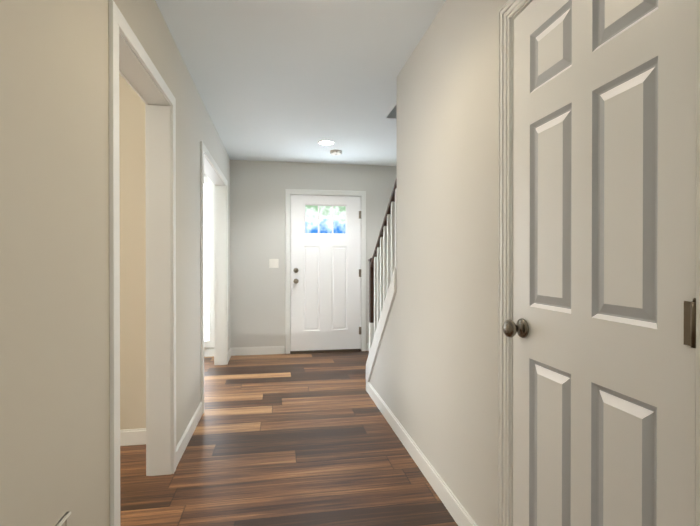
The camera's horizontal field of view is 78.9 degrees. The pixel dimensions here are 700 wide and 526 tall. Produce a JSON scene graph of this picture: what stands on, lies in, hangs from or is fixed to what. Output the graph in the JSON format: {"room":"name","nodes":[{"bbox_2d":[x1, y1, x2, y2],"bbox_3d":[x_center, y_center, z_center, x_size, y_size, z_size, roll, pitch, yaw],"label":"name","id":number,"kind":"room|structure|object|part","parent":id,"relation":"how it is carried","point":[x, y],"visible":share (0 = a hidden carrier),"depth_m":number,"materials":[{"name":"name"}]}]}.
{"room":"home entrance hallway","nodes":[
{"label":"home entrance hallway","id":0,"kind":"room"},
{"bbox_2d":[0,0,230,525],"bbox_3d":[-0.915,-0.047,1.526,0.116,2.460,7.720,0,0,-10],"label":"wall","id":1,"kind":"structure","parent":0,"point":[54,297],"depth_m":1.20,"materials":[{"name":"beige paint"}]},
{"bbox_2d":[56,511,70,525],"bbox_3d":[-0.752,0.865,0.949,0.010,0.320,0.520,0,0,-10],"label":"air vent","id":2,"kind":"object","parent":1,"relation":"in","point":[64,520],"visible":1,"depth_m":1.18,"materials":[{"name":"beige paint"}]},
{"bbox_2d":[109,0,175,525],"bbox_3d":[-0.988,0.123,1.958,0.146,2.115,0.939,0,0,-10],"label":"door frame","id":3,"kind":"structure","parent":1,"relation":"attached to","point":[131,63],"depth_m":2.35,"materials":[{"name":"white paint"}]},
{"bbox_2d":[176,402,201,466],"bbox_3d":[-1.076,1.125,2.863,0.012,0.102,0.870,0,0,-10],"label":"baseboard","id":4,"kind":"structure","parent":1,"relation":"attached to","point":[181,446],"depth_m":2.78,"materials":[{"name":"white paint"}]},
{"bbox_2d":[200,141,227,414],"bbox_3d":[-1.351,0.113,4.100,0.146,2.115,1.674,0,0,-10],"label":"door frame","id":5,"kind":"structure","parent":1,"relation":"attached to","point":[211,170],"depth_m":4.85,"materials":[{"name":"white paint"}]},
{"bbox_2d":[228,348,231,361],"bbox_3d":[-1.458,1.115,5.123,0.014,0.104,0.373,0,0,-10],"label":"baseboard","id":6,"kind":"structure","parent":1,"relation":"attached to","point":[230,350],"depth_m":5.17,"materials":[{"name":"white paint"}]},
{"bbox_2d":[119,73,145,429],"bbox_3d":[-3.086,-0.052,2.523,3.832,2.460,0.110,0,0,-10],"label":"wall","id":7,"kind":"structure","parent":0,"point":[132,261],"depth_m":2.75,"materials":[{"name":"paint"}]},
{"bbox_2d":[120,428,145,445],"bbox_3d":[-3.076,1.127,2.468,3.832,0.102,0.015,0,0,-10],"label":"baseboard","id":8,"kind":"structure","parent":7,"relation":"attached to","point":[128,437],"depth_m":2.75,"materials":[{"name":"white paint"}]},
{"bbox_2d":[120,351,457,525],"bbox_3d":[-1.561,1.213,1.423,6.690,0.060,7.940,0,0,-10],"label":"floor","id":9,"kind":"structure","parent":0,"point":[306,439],"depth_m":2.52,"materials":[{"name":"wood"}]},
{"bbox_2d":[368,177,396,350],"bbox_3d":[0.971,0.038,2.535,1.098,2.280,3.102,0,0,-10],"label":"stair railing","id":10,"kind":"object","parent":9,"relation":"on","point":[382,263],"depth_m":3.55,"materials":[{"name":"white wood"}]},
{"bbox_2d":[204,160,396,350],"bbox_3d":[-2.214,-0.065,5.277,6.690,2.460,0.110,0,0,-10],"label":"wall","id":11,"kind":"structure","parent":0,"point":[257,243],"depth_m":5.42,"materials":[{"name":"beige paint"}]},
{"bbox_2d":[204,177,213,347],"bbox_3d":[-2.532,-0.009,5.147,1.760,2.110,0.039,0,0,-10],"label":"living room window","id":12,"kind":"structure","parent":11,"relation":"in","point":[208,263],"depth_m":5.27,"materials":[{"name":"white paint"}]},
{"bbox_2d":[204,348,213,356],"bbox_3d":[-3.504,1.115,5.002,3.834,0.102,0.015,0,0,-10],"label":"baseboard","id":13,"kind":"structure","parent":11,"relation":"attached to","point":[208,352],"depth_m":5.29,"materials":[{"name":"white paint"}]},
{"bbox_2d":[232,346,284,355],"bbox_3d":[-1.170,1.114,5.397,0.675,0.104,0.015,0,0,-10],"label":"baseboard","id":14,"kind":"structure","parent":11,"relation":"attached to","point":[265,350],"depth_m":5.39,"materials":[{"name":"white paint"}]},
{"bbox_2d":[269,259,278,267],"bbox_3d":[-0.971,0.004,5.426,0.116,0.114,0.010,0,0,-10],"label":"light switch","id":15,"kind":"object","parent":11,"relation":"attached to","point":[273,263],"visible":1,"depth_m":5.43,"materials":[{"name":"white plastic"}]},
{"bbox_2d":[290,211,360,353],"bbox_3d":[-0.310,0.239,5.568,0.928,1.850,0.174,0,0,-10],"label":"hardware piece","id":16,"kind":"object","parent":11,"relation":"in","point":[295,281],"depth_m":5.53,"materials":[{"name":"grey metal"}]},
{"bbox_2d":[285,189,365,353],"bbox_3d":[-0.317,0.107,5.588,1.057,2.114,0.132,0,0,-10],"label":"door frame","id":17,"kind":"structure","parent":11,"relation":"attached to","point":[290,192],"depth_m":5.51,"materials":[{"name":"white paint"}]},
{"bbox_2d":[291,195,360,350],"bbox_3d":[-0.314,0.129,5.570,0.914,2.010,0.044,0,0,-10],"label":"front door","id":18,"kind":"structure","parent":11,"relation":"in","point":[326,262],"depth_m":5.55,"materials":[{"name":"white paint"}]},
{"bbox_2d":[155,0,445,165],"bbox_3d":[-1.561,-1.337,1.411,6.690,0.120,7.940,0,0,-10],"label":"ceiling","id":19,"kind":"structure","parent":0,"point":[286,80],"depth_m":2.82,"materials":[{"name":"paint"}]},
{"bbox_2d":[318,140,334,144],"bbox_3d":[-0.254,-1.288,4.563,0.184,0.006,0.184,0,0,-10],"label":"recessed light","id":20,"kind":"object","parent":19,"relation":"in","point":[325,142],"visible":1,"depth_m":4.55,"materials":[{"name":"white paint"}]},
{"bbox_2d":[330,150,341,154],"bbox_3d":[-0.162,-1.274,4.924,0.136,0.038,0.136,0,0,-10],"label":"smoke detector","id":21,"kind":"object","parent":19,"relation":"attached to","point":[335,152],"visible":1,"depth_m":4.88,"materials":[{"name":"white plastic"}]},
{"bbox_2d":[369,0,507,525],"bbox_3d":[0.718,-0.045,0.930,0.110,2.460,6.000,0,0,-10],"label":"wall","id":22,"kind":"structure","parent":0,"point":[433,381],"depth_m":2.02,"materials":[{"name":"beige paint"}]},
{"bbox_2d":[366,268,395,390],"bbox_3d":[0.293,0.602,3.440,0.140,1.144,0.979,0,0,-10],"label":"trim","id":23,"kind":"structure","parent":22,"relation":"attached to","point":[380,328],"depth_m":3.34,"materials":[{"name":"white paint"}]},
{"bbox_2d":[367,382,476,525],"bbox_3d":[0.355,1.126,2.724,0.014,0.102,2.353,0,0,-10],"label":"baseboard","id":24,"kind":"structure","parent":22,"relation":"attached to","point":[458,512],"depth_m":2.32,"materials":[{"name":"white paint"}]},
{"bbox_2d":[498,0,699,525],"bbox_3d":[0.678,0.133,1.172,0.152,2.104,0.803,0,0,-10],"label":"door frame","id":25,"kind":"structure","parent":22,"relation":"attached to","point":[510,11],"depth_m":1.50,"materials":[{"name":"white paint"}]},
{"bbox_2d":[513,0,696,525],"bbox_3d":[0.637,0.165,1.160,0.048,2.022,0.670,0,0,-10],"label":"door","id":26,"kind":"structure","parent":22,"relation":"in","point":[604,219],"depth_m":1.07,"materials":[{"name":"white paint"}]},
{"bbox_2d":[503,318,528,337],"bbox_3d":[0.559,0.218,1.437,0.096,0.066,0.100,0,0,-10],"label":"door knob","id":27,"kind":"object","parent":26,"relation":"attached to","point":[520,327],"depth_m":1.40,"materials":[{"name":"silver metal"}]},
{"bbox_3d":[0.674,0.137,0.842,0.013,1.688,0.032,0,0,-10],"label":"six-panel door hinges","id":28,"kind":"part","parent":26,"relation":"part of","materials":[{"name":"brown metal"}]}
]}

